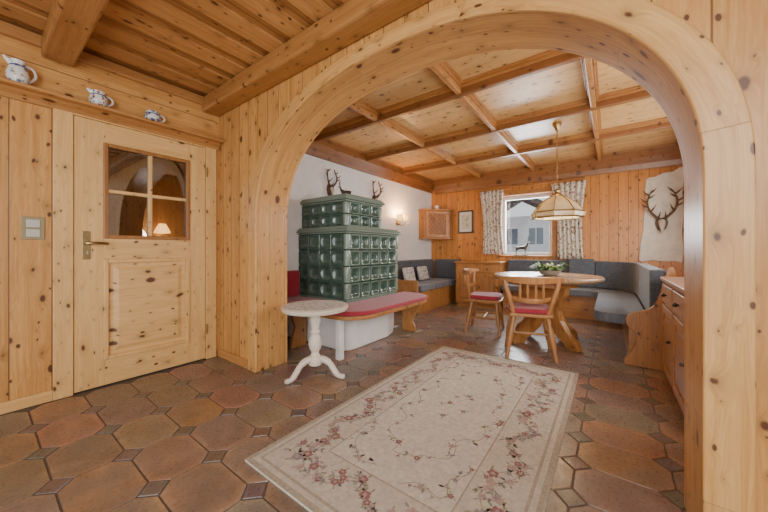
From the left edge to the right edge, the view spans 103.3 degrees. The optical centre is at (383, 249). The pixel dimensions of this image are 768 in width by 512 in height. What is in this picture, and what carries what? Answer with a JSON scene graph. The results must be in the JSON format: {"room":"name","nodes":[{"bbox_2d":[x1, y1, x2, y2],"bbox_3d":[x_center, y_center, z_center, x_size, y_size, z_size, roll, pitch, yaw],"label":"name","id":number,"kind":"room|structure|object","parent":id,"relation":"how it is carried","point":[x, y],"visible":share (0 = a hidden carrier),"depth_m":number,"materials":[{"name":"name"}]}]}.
{"room":"traditional dwelling","nodes":[
{"label":"traditional dwelling","id":0,"kind":"room"},
{"bbox_2d":[109,148,185,236],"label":"window","id":1,"kind":"structure","parent":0,"point":[128,171],"depth_m":3.65,"materials":[{"name":"clear glass"}]},
{"bbox_2d":[154,224,170,235],"bbox_3d":[-2.721,-0.220,3.727,0.185,0.200,0.170,0,0,37],"label":"lamp","id":2,"kind":"object","parent":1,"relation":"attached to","point":[161,229],"visible":0.78,"depth_m":3.68,"materials":[{"name":"beige fabric"}]},
{"bbox_2d":[0,0,347,96],"bbox_3d":[-0.757,-1.502,-0.155,5.630,0.095,4.049,0,0,37],"label":"ceiling","id":3,"kind":"structure","parent":0,"point":[195,46],"depth_m":2.02,"materials":[{"name":"brown wood"}]},
{"bbox_2d":[0,34,430,402],"bbox_3d":[-1.594,-0.250,3.271,0.200,2.600,8.550,0,0,37],"label":"wall","id":4,"kind":"structure","parent":0,"point":[26,129],"depth_m":2.10,"materials":[{"name":"brown wood"}]},
{"bbox_2d":[0,390,52,414],"bbox_3d":[-3.184,1.012,0.948,0.018,0.075,2.925,0,0,37],"label":"baseboard","id":5,"kind":"structure","parent":4,"relation":"attached to","point":[47,396],"depth_m":2.02,"materials":[{"name":"brown wood"}]},
{"bbox_2d":[21,216,44,239],"bbox_3d":[-2.367,-0.147,2.050,0.014,0.155,0.106,0,0,37],"label":"light switch","id":6,"kind":"object","parent":4,"relation":"attached to","point":[32,228],"visible":1,"depth_m":2.05,"materials":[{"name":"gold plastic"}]},
{"bbox_2d":[41,0,108,66],"bbox_3d":[-0.164,-1.388,0.558,5.329,0.136,0.160,0,0,37],"label":"beam","id":7,"kind":"structure","parent":4,"relation":"attached to","point":[70,24],"depth_m":1.82,"materials":[{"name":"brown wood"}]},
{"bbox_2d":[0,20,202,104],"bbox_3d":[-2.840,-1.418,1.392,0.040,0.076,4.048,0,0,37],"label":"trim","id":8,"kind":"structure","parent":4,"relation":"attached to","point":[7,29],"depth_m":2.35,"materials":[{"name":"brown wood"}]},
{"bbox_2d":[0,77,223,150],"bbox_3d":[-2.804,-1.024,1.360,0.134,0.077,4.040,0,0,37],"label":"wall shelf","id":9,"kind":"object","parent":4,"relation":"attached to","point":[11,89],"visible":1,"depth_m":2.25,"materials":[{"name":"brown wood"}]},
{"bbox_2d":[2,54,36,83],"bbox_3d":[-2.351,-1.143,1.962,0.118,0.161,0.116,0,0,-26],"label":"jug","id":10,"kind":"object","parent":9,"relation":"on","point":[16,70],"visible":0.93,"depth_m":1.93,"materials":[{"name":"ceramic"}]},
{"bbox_2d":[86,87,113,106],"bbox_3d":[-2.122,-1.123,2.273,0.122,0.120,0.121,0,0,-18],"label":"jug","id":11,"kind":"object","parent":9,"relation":"on","point":[98,97],"visible":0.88,"depth_m":2.23,"materials":[{"name":"ceramic"}]},
{"bbox_2d":[144,110,165,122],"bbox_3d":[-1.917,-1.105,2.541,0.138,0.085,0.112,0,0,-27],"label":"porcelain cup","id":12,"kind":"object","parent":9,"relation":"on","point":[149,114],"visible":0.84,"depth_m":2.50,"materials":[{"name":"ceramic"}]},
{"bbox_2d":[53,108,215,400],"bbox_3d":[-1.983,0.007,2.560,0.021,2.085,1.095,0,0,37],"label":"trim","id":13,"kind":"structure","parent":4,"relation":"attached to","point":[62,120],"depth_m":2.17,"materials":[{"name":"brown wood"}]},
{"bbox_2d":[73,115,207,392],"bbox_3d":[-1.979,0.031,2.567,0.111,2.018,0.906,0,0,37],"label":"door","id":14,"kind":"structure","parent":4,"relation":"in","point":[139,301],"depth_m":2.46,"materials":[{"name":"brown wood"}]},
{"bbox_2d":[326,168,339,195],"bbox_3d":[-0.712,-0.923,4.203,0.103,0.407,0.283,0,0,37],"label":"trophy","id":15,"kind":"object","parent":4,"relation":"attached to","point":[330,188],"visible":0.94,"depth_m":4.19,"materials":[{"name":"brown"}]},
{"bbox_2d":[305,140,433,193],"bbox_3d":[-0.178,-1.365,4.934,0.089,0.269,4.189,0,0,37],"label":"trim","id":16,"kind":"structure","parent":4,"relation":"attached to","point":[328,150],"depth_m":4.71,"materials":[{"name":"brown wood"}]},
{"bbox_2d":[372,180,383,199],"bbox_3d":[-0.111,-0.913,5.002,0.115,0.462,0.321,0,0,37],"label":"trophy","id":17,"kind":"object","parent":4,"relation":"attached to","point":[373,182],"visible":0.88,"depth_m":4.99,"materials":[{"name":"brown"}]},
{"bbox_2d":[396,214,407,225],"bbox_3d":[0.314,-0.536,5.522,0.177,0.187,0.296,0,0,37],"label":"wall sconce","id":18,"kind":"object","parent":4,"relation":"attached to","point":[399,216],"visible":1,"depth_m":5.53,"materials":[{"name":"beige glass"}]},
{"bbox_2d":[314,53,586,141],"bbox_3d":[0.687,-1.444,2.753,4.078,0.108,0.052,0,0,37],"label":"trim","id":19,"kind":"structure","parent":4,"relation":"attached to","point":[565,58],"depth_m":2.69,"materials":[{"name":"brown wood"}]},
{"bbox_2d":[366,90,651,160],"bbox_3d":[1.307,-1.444,3.588,4.078,0.108,0.052,0,0,37],"label":"trim","id":20,"kind":"structure","parent":4,"relation":"attached to","point":[641,95],"depth_m":3.36,"materials":[{"name":"brown wood"}]},
{"bbox_2d":[403,122,671,173],"bbox_3d":[1.927,-1.444,4.423,4.078,0.108,0.052,0,0,37],"label":"trim","id":21,"kind":"structure","parent":4,"relation":"attached to","point":[664,125],"depth_m":4.12,"materials":[{"name":"brown wood"}]},
{"bbox_2d":[0,302,685,511],"bbox_3d":[0.554,1.052,1.668,5.700,0.004,9.154,0,0,37],"label":"floor","id":22,"kind":"structure","parent":0,"point":[180,438],"depth_m":1.80,"materials":[{"name":"tile"}]},
{"bbox_2d":[280,300,347,383],"bbox_3d":[-0.576,0.755,2.545,0.554,0.587,0.554,0,0,37],"label":"pedestal table","id":23,"kind":"object","parent":22,"relation":"on","point":[315,342],"visible":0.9,"depth_m":2.48,"materials":[{"name":"white wood"}]},
{"bbox_2d":[284,300,344,310],"bbox_3d":[-0.576,0.461,2.545,0.490,0.002,0.490,0,0,37],"label":"doily","id":24,"kind":"object","parent":23,"relation":"on","point":[312,305],"visible":1,"depth_m":2.52,"materials":[{"name":"fabric"}]},
{"bbox_2d":[289,193,400,350],"bbox_3d":[-0.419,0.207,3.861,0.977,1.685,1.180,0,0,37],"label":"stove","id":25,"kind":"object","parent":22,"relation":"on","point":[345,254],"visible":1,"depth_m":3.56,"materials":[{"name":"green ceramic"}]},
{"bbox_2d":[338,182,350,193],"bbox_3d":[-0.487,-0.754,3.817,0.178,0.238,0.078,0,0,-2],"label":"figurine","id":26,"kind":"object","parent":25,"relation":"on","point":[341,190],"visible":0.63,"depth_m":3.80,"materials":[{"name":"brown metal"}]},
{"bbox_2d":[289,300,426,360],"bbox_3d":[-0.335,0.831,3.681,1.327,0.438,1.530,0,0,37],"label":"bench","id":27,"kind":"object","parent":22,"relation":"on","point":[298,337],"visible":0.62,"depth_m":3.27,"materials":[{"name":"brown wood"}]},
{"bbox_2d":[287,296,322,303],"bbox_3d":[-0.894,0.590,3.392,0.760,0.044,0.420,0,0,37],"label":"bench cushion","id":28,"kind":"object","parent":27,"relation":"on","point":[295,298],"visible":0.17,"depth_m":3.49,"materials":[{"name":"red fabric"}]},
{"bbox_2d":[287,270,299,297],"bbox_3d":[-1.229,0.406,3.516,0.085,0.313,0.580,0,0,37],"label":"cushion","id":29,"kind":"object","parent":28,"relation":"on","point":[293,277],"visible":0.41,"depth_m":3.64,"materials":[{"name":"red fabric"}]},
{"bbox_2d":[333,291,426,315],"bbox_3d":[-0.019,0.590,3.446,0.560,0.044,1.550,0,0,37],"label":"bench cushion","id":30,"kind":"object","parent":27,"relation":"on","point":[370,306],"visible":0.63,"depth_m":3.23,"materials":[{"name":"red fabric"}]},
{"bbox_2d":[245,346,578,511],"bbox_3d":[0.479,1.043,2.043,1.251,0.013,2.252,0,0,37],"label":"area rug","id":31,"kind":"object","parent":22,"relation":"on","point":[453,429],"visible":1,"depth_m":1.64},
{"bbox_2d":[395,259,460,313],"bbox_3d":[0.823,0.620,5.754,0.700,0.860,1.660,0,0,37],"label":"bench","id":32,"kind":"object","parent":22,"relation":"on","point":[440,291],"visible":0.7,"depth_m":5.71,"materials":[{"name":"brown wood"}]},
{"bbox_2d":[395,260,409,279],"bbox_3d":[0.289,0.385,5.509,0.125,0.390,0.530,0,0,37],"label":"cushion","id":33,"kind":"object","parent":32,"relation":"on","point":[401,263],"depth_m":5.44,"materials":[{"name":"grey fabric"}]},
{"bbox_2d":[402,267,415,280],"bbox_3d":[0.447,0.440,5.423,0.112,0.254,0.340,0,0,37],"label":"cushion","id":34,"kind":"object","parent":32,"relation":"on","point":[408,273],"visible":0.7,"depth_m":5.37,"materials":[{"name":"fabric"}]},
{"bbox_2d":[409,259,423,279],"bbox_3d":[0.610,0.385,5.940,0.125,0.390,0.535,0,0,37],"label":"cushion","id":35,"kind":"object","parent":32,"relation":"on","point":[420,262],"depth_m":5.86,"materials":[{"name":"grey fabric"}]},
{"bbox_2d":[416,266,428,279],"bbox_3d":[0.745,0.440,5.825,0.112,0.254,0.340,0,0,37],"label":"cushion","id":36,"kind":"object","parent":32,"relation":"on","point":[422,271],"visible":1,"depth_m":5.77,"materials":[{"name":"fabric"}]},
{"bbox_2d":[418,282,435,291],"bbox_3d":[0.548,0.639,5.317,0.540,0.099,0.530,0,0,37],"label":"seat cushion","id":37,"kind":"object","parent":32,"relation":"on","point":[422,286],"depth_m":5.20,"materials":[{"name":"grey fabric"}]},
{"bbox_2d":[423,259,432,277],"bbox_3d":[0.890,0.385,6.318,0.125,0.390,0.395,0,0,37],"label":"cushion","id":38,"kind":"object","parent":32,"relation":"on","point":[428,263],"depth_m":6.28,"materials":[{"name":"grey fabric"}]},
{"bbox_2d":[418,280,448,288],"bbox_3d":[0.868,0.639,5.748,0.540,0.099,0.535,0,0,37],"label":"seat cushion","id":39,"kind":"object","parent":32,"relation":"on","point":[439,284],"depth_m":5.67,"materials":[{"name":"grey fabric"}]},
{"bbox_2d":[426,278,455,285],"bbox_3d":[1.190,0.639,6.182,0.540,0.099,0.535,0,0,37],"label":"seat cushion","id":40,"kind":"object","parent":32,"relation":"on","point":[451,281],"depth_m":6.08,"materials":[{"name":"grey fabric"}]},
{"bbox_2d":[435,259,460,278],"bbox_3d":[1.332,0.388,6.322,0.560,0.395,0.120,0,0,37],"label":"cushion","id":41,"kind":"object","parent":32,"relation":"on","point":[444,268],"depth_m":6.29,"materials":[{"name":"grey fabric"}]},
{"bbox_2d":[454,260,507,308],"bbox_3d":[1.819,0.630,5.737,0.860,0.840,0.509,0,0,37],"label":"base cabinet","id":42,"kind":"object","parent":22,"relation":"on","point":[484,277],"visible":0.59,"depth_m":5.53,"materials":[{"name":"brown wood"}]},
{"bbox_2d":[462,268,503,336],"bbox_3d":[1.283,0.649,3.971,0.507,0.799,0.570,0,0,27],"label":"dining chair","id":43,"kind":"object","parent":22,"relation":"on","point":[496,298],"visible":1,"depth_m":3.85,"materials":[{"name":"brown wood"}]},
{"bbox_2d":[470,292,502,300],"bbox_3d":[1.328,0.594,3.949,0.381,0.048,0.442,0,0,27],"label":"seat cushion","id":44,"kind":"object","parent":43,"relation":"on","point":[475,296],"depth_m":3.81,"materials":[{"name":"red fabric"}]},
{"bbox_2d":[499,276,563,362],"bbox_3d":[1.466,0.649,3.063,0.570,0.799,0.507,0,0,21],"label":"dining chair","id":45,"kind":"object","parent":22,"relation":"on","point":[532,308],"visible":1,"depth_m":2.91,"materials":[{"name":"brown wood"}]},
{"bbox_2d":[506,302,548,314],"bbox_3d":[1.484,0.594,3.110,0.442,0.048,0.381,0,0,21],"label":"seat cushion","id":46,"kind":"object","parent":45,"relation":"on","point":[518,308],"depth_m":2.98,"materials":[{"name":"red fabric"}]},
{"bbox_2d":[493,272,604,351],"bbox_3d":[1.883,0.671,3.559,1.140,0.758,1.140,0,0,37],"label":"dining table","id":47,"kind":"object","parent":22,"relation":"on","point":[561,328],"visible":0.7,"depth_m":3.36,"materials":[{"name":"brown wood"}]},
{"bbox_2d":[539,270,560,275],"bbox_3d":[1.911,0.262,3.513,0.250,0.060,0.250,0,0,37],"label":"bowl","id":48,"kind":"object","parent":47,"relation":"on","point":[544,272],"depth_m":3.43,"materials":[{"name":"grey ceramic"}]},
{"bbox_2d":[531,261,572,275],"bbox_3d":[1.912,0.209,3.509,0.515,0.164,0.501,0,0,37],"label":"plant","id":49,"kind":"object","parent":47,"relation":"on","point":[549,270],"visible":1,"depth_m":3.45,"materials":[{"name":"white plant"}]},
{"bbox_2d":[501,259,675,370],"bbox_3d":[2.413,0.598,4.125,1.955,0.904,2.380,0,0,37],"label":"bench","id":50,"kind":"object","parent":22,"relation":"on","point":[640,316],"visible":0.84,"depth_m":3.37,"materials":[{"name":"brown wood"}]},
{"bbox_2d":[508,259,594,287],"bbox_3d":[2.828,0.387,5.219,1.316,0.423,0.114,0,0,37],"label":"cushion","id":51,"kind":"object","parent":50,"relation":"on","point":[513,265],"depth_m":5.34,"materials":[{"name":"grey fabric"}]},
{"bbox_2d":[501,283,628,297],"bbox_3d":[2.817,0.646,4.861,1.726,0.092,0.471,0,0,37],"label":"seat cushion","id":52,"kind":"object","parent":50,"relation":"on","point":[580,292],"depth_m":4.60,"materials":[{"name":"grey fabric"}]},
{"bbox_2d":[569,259,594,274],"bbox_3d":[3.118,0.276,4.802,0.340,0.276,0.089,0,0,37],"label":"cushion","id":53,"kind":"object","parent":50,"relation":"on","point":[580,266],"visible":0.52,"depth_m":4.78,"materials":[{"name":"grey fabric"}]},
{"bbox_2d":[594,292,643,323],"bbox_3d":[2.778,0.646,3.619,0.420,0.092,1.912,0,0,37],"label":"seat cushion","id":54,"kind":"object","parent":50,"relation":"on","point":[613,307],"depth_m":3.23,"materials":[{"name":"grey fabric"}]},
{"bbox_2d":[595,261,646,295],"bbox_3d":[3.419,0.387,4.277,0.343,0.423,1.147,0,0,9],"label":"cushion","id":55,"kind":"object","parent":50,"relation":"on","point":[623,276],"depth_m":4.46,"materials":[{"name":"grey fabric"}]},
{"bbox_2d":[638,264,665,308],"bbox_3d":[2.817,0.387,3.220,0.113,0.423,1.317,0,0,37],"label":"cushion","id":56,"kind":"object","parent":50,"relation":"on","point":[649,282],"depth_m":2.79,"materials":[{"name":"grey fabric"}]},
{"bbox_2d":[660,276,683,413],"bbox_3d":[2.182,0.635,1.985,0.504,0.830,1.090,0,0,37],"label":"sideboard","id":57,"kind":"object","parent":22,"relation":"on","point":[672,294],"visible":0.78,"depth_m":2.07,"materials":[{"name":"brown wood"}]},
{"bbox_2d":[219,0,767,511],"bbox_3d":[0.575,-0.225,1.554,5.330,2.550,0.280,0,0,37],"label":"wall","id":58,"kind":"structure","parent":0,"point":[738,29],"depth_m":1.61,"materials":[{"name":"brown wood"}]},
{"bbox_2d":[218,348,247,368],"bbox_3d":[-1.412,1.012,2.843,0.563,0.075,0.018,0,0,37],"label":"baseboard","id":59,"kind":"structure","parent":58,"relation":"attached to","point":[233,358],"depth_m":2.82,"materials":[{"name":"brown wood"}]},
{"bbox_2d":[202,0,430,116],"bbox_3d":[0.443,-1.388,1.376,5.329,0.136,0.158,0,0,37],"label":"trim","id":60,"kind":"structure","parent":58,"relation":"attached to","point":[353,20],"depth_m":2.02,"materials":[{"name":"brown wood"}]},
{"bbox_2d":[349,102,479,177],"bbox_3d":[0.652,-1.450,4.299,0.046,0.099,4.218,0,0,37],"label":"trim","id":61,"kind":"structure","parent":58,"relation":"attached to","point":[354,106],"depth_m":3.74,"materials":[{"name":"brown wood"}]},
{"bbox_2d":[257,13,701,511],"bbox_3d":[0.077,-0.075,1.936,2.715,2.250,0.300,0,0,37],"label":"archway","id":62,"kind":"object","parent":58,"relation":"attached to","point":[604,44],"depth_m":1.55,"materials":[{"name":"beige wood"}]},
{"bbox_2d":[430,64,533,170],"bbox_3d":[1.414,-1.450,3.733,0.046,0.099,4.218,0,0,37],"label":"trim","id":63,"kind":"structure","parent":58,"relation":"attached to","point":[438,69],"depth_m":3.01,"materials":[{"name":"brown wood"}]},
{"bbox_2d":[317,50,678,181],"bbox_3d":[1.365,-1.474,3.751,3.832,0.048,4.096,0,0,37],"label":"trim","id":64,"kind":"structure","parent":58,"relation":"attached to","point":[550,53],"depth_m":3.42,"materials":[{"name":"brown wood"}]},
{"bbox_2d":[248,0,755,511],"bbox_3d":[-0.020,-0.111,1.805,2.906,2.321,0.023,0,0,37],"label":"trim","id":65,"kind":"structure","parent":58,"relation":"attached to","point":[715,96],"depth_m":0.98,"materials":[{"name":"brown wood"}]},
{"bbox_2d":[584,58,600,160],"bbox_3d":[2.185,-1.450,3.160,0.046,0.099,4.218,0,0,37],"label":"trim","id":66,"kind":"structure","parent":58,"relation":"attached to","point":[588,62],"depth_m":2.81,"materials":[{"name":"brown wood"}]},
{"bbox_2d":[324,49,677,179],"bbox_3d":[1.870,-1.540,3.382,5.630,0.080,4.740,0,0,37],"label":"ceiling","id":67,"kind":"structure","parent":0,"point":[564,84],"depth_m":3.39,"materials":[{"name":"brown wood"}]},
{"bbox_2d":[531,121,584,220],"bbox_3d":[2.043,-0.935,3.589,0.521,1.127,0.522,0,0,-31],"label":"pendant lamp","id":68,"kind":"object","parent":67,"relation":"hanging from","point":[558,206],"visible":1,"depth_m":3.47,"materials":[{"name":"beige glass"}]},
{"bbox_2d":[431,165,683,295],"bbox_3d":[2.747,-0.250,5.527,4.480,2.600,0.250,0,0,37],"label":"wall","id":69,"kind":"structure","parent":0,"point":[612,223],"depth_m":4.86,"materials":[{"name":"brown wood"}]},
{"bbox_2d":[418,209,453,239],"bbox_3d":[1.078,-0.525,6.250,0.532,0.610,0.572,0,0,37],"label":"upper cabinet","id":70,"kind":"object","parent":69,"relation":"attached to","point":[434,224],"visible":1,"depth_m":6.16,"materials":[{"name":"brown wood"}]},
{"bbox_2d":[458,210,472,233],"bbox_3d":[1.653,-0.570,6.168,0.320,0.460,0.024,0,0,37],"label":"framed picture","id":71,"kind":"object","parent":69,"relation":"attached to","point":[465,218],"visible":1,"depth_m":6.17,"materials":[{"name":"beige paper"}]},
{"bbox_2d":[462,215,468,228],"bbox_3d":[1.655,-0.570,6.170,0.160,0.280,0.002,0,0,37],"label":"print","id":72,"kind":"object","parent":71,"relation":"attached to","point":[465,218],"depth_m":6.17},
{"bbox_2d":[496,187,556,259],"bbox_3d":[2.601,-0.455,5.573,1.010,1.250,0.250,0,0,37],"label":"window","id":73,"kind":"structure","parent":69,"relation":"in","point":[552,253],"depth_m":5.50,"materials":[{"name":"white paint"}]},
{"bbox_2d":[515,236,529,255],"bbox_3d":[2.529,-0.078,5.564,0.268,0.356,0.117,0,0,18],"label":"figurine","id":74,"kind":"object","parent":73,"relation":"on","point":[526,245],"visible":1,"depth_m":5.53,"materials":[{"name":"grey metal"}]},
{"bbox_2d":[476,177,585,191],"bbox_3d":[2.538,-1.145,5.429,1.788,0.050,0.152,0,0,37],"label":"curtain rod","id":75,"kind":"object","parent":69,"relation":"attached to","point":[583,178],"visible":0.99,"depth_m":5.29,"materials":[{"name":"brown wood"}]},
{"bbox_2d":[480,189,503,253],"bbox_3d":[2.033,-0.519,5.738,0.463,1.199,0.047,0,0,37],"label":"curtain","id":76,"kind":"object","parent":75,"relation":"hanging from","point":[491,201],"visible":1,"depth_m":5.73,"materials":[{"name":"fabric"}]},
{"bbox_2d":[551,180,585,258],"bbox_3d":[3.029,-0.484,4.998,0.502,1.269,0.047,0,0,37],"label":"curtain","id":77,"kind":"object","parent":75,"relation":"hanging from","point":[570,244],"visible":0.69,"depth_m":4.96,"materials":[{"name":"fabric"}]},
{"bbox_2d":[434,144,682,194],"bbox_3d":[2.685,-1.349,5.361,3.979,0.299,0.089,0,0,37],"label":"trim","id":78,"kind":"structure","parent":69,"relation":"attached to","point":[664,156],"depth_m":5.02,"materials":[{"name":"brown wood"}]},
{"bbox_2d":[639,167,683,262],"bbox_3d":[4.019,-0.495,4.413,0.490,1.348,0.019,0,0,37],"label":"animal hide","id":79,"kind":"object","parent":69,"relation":"attached to","point":[655,245],"depth_m":4.38,"materials":[{"name":"beige leather"}]},
{"bbox_2d":[640,187,683,232],"bbox_3d":[3.962,-0.575,4.329,0.513,0.654,0.178,0,0,37],"label":"trophy","id":80,"kind":"object","parent":79,"relation":"attached to","point":[661,224],"visible":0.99,"depth_m":4.33,"materials":[{"name":"brown"}]},
{"label":"outside","id":81,"kind":"structure","parent":0,"visible":0},
{"bbox_3d":[15.781,2.600,29.635,50.000,0.100,53.600,0,0,37],"label":"ground","id":82,"kind":"structure","parent":81,"visible":0},
{"bbox_2d":[506,198,548,252],"bbox_3d":[6.990,-0.450,17.043,6.900,6.000,6.900,0,0,37],"label":"house","id":83,"kind":"structure","parent":82,"relation":"on","point":[518,228],"depth_m":13.88,"materials":[{"name":"white paint"}]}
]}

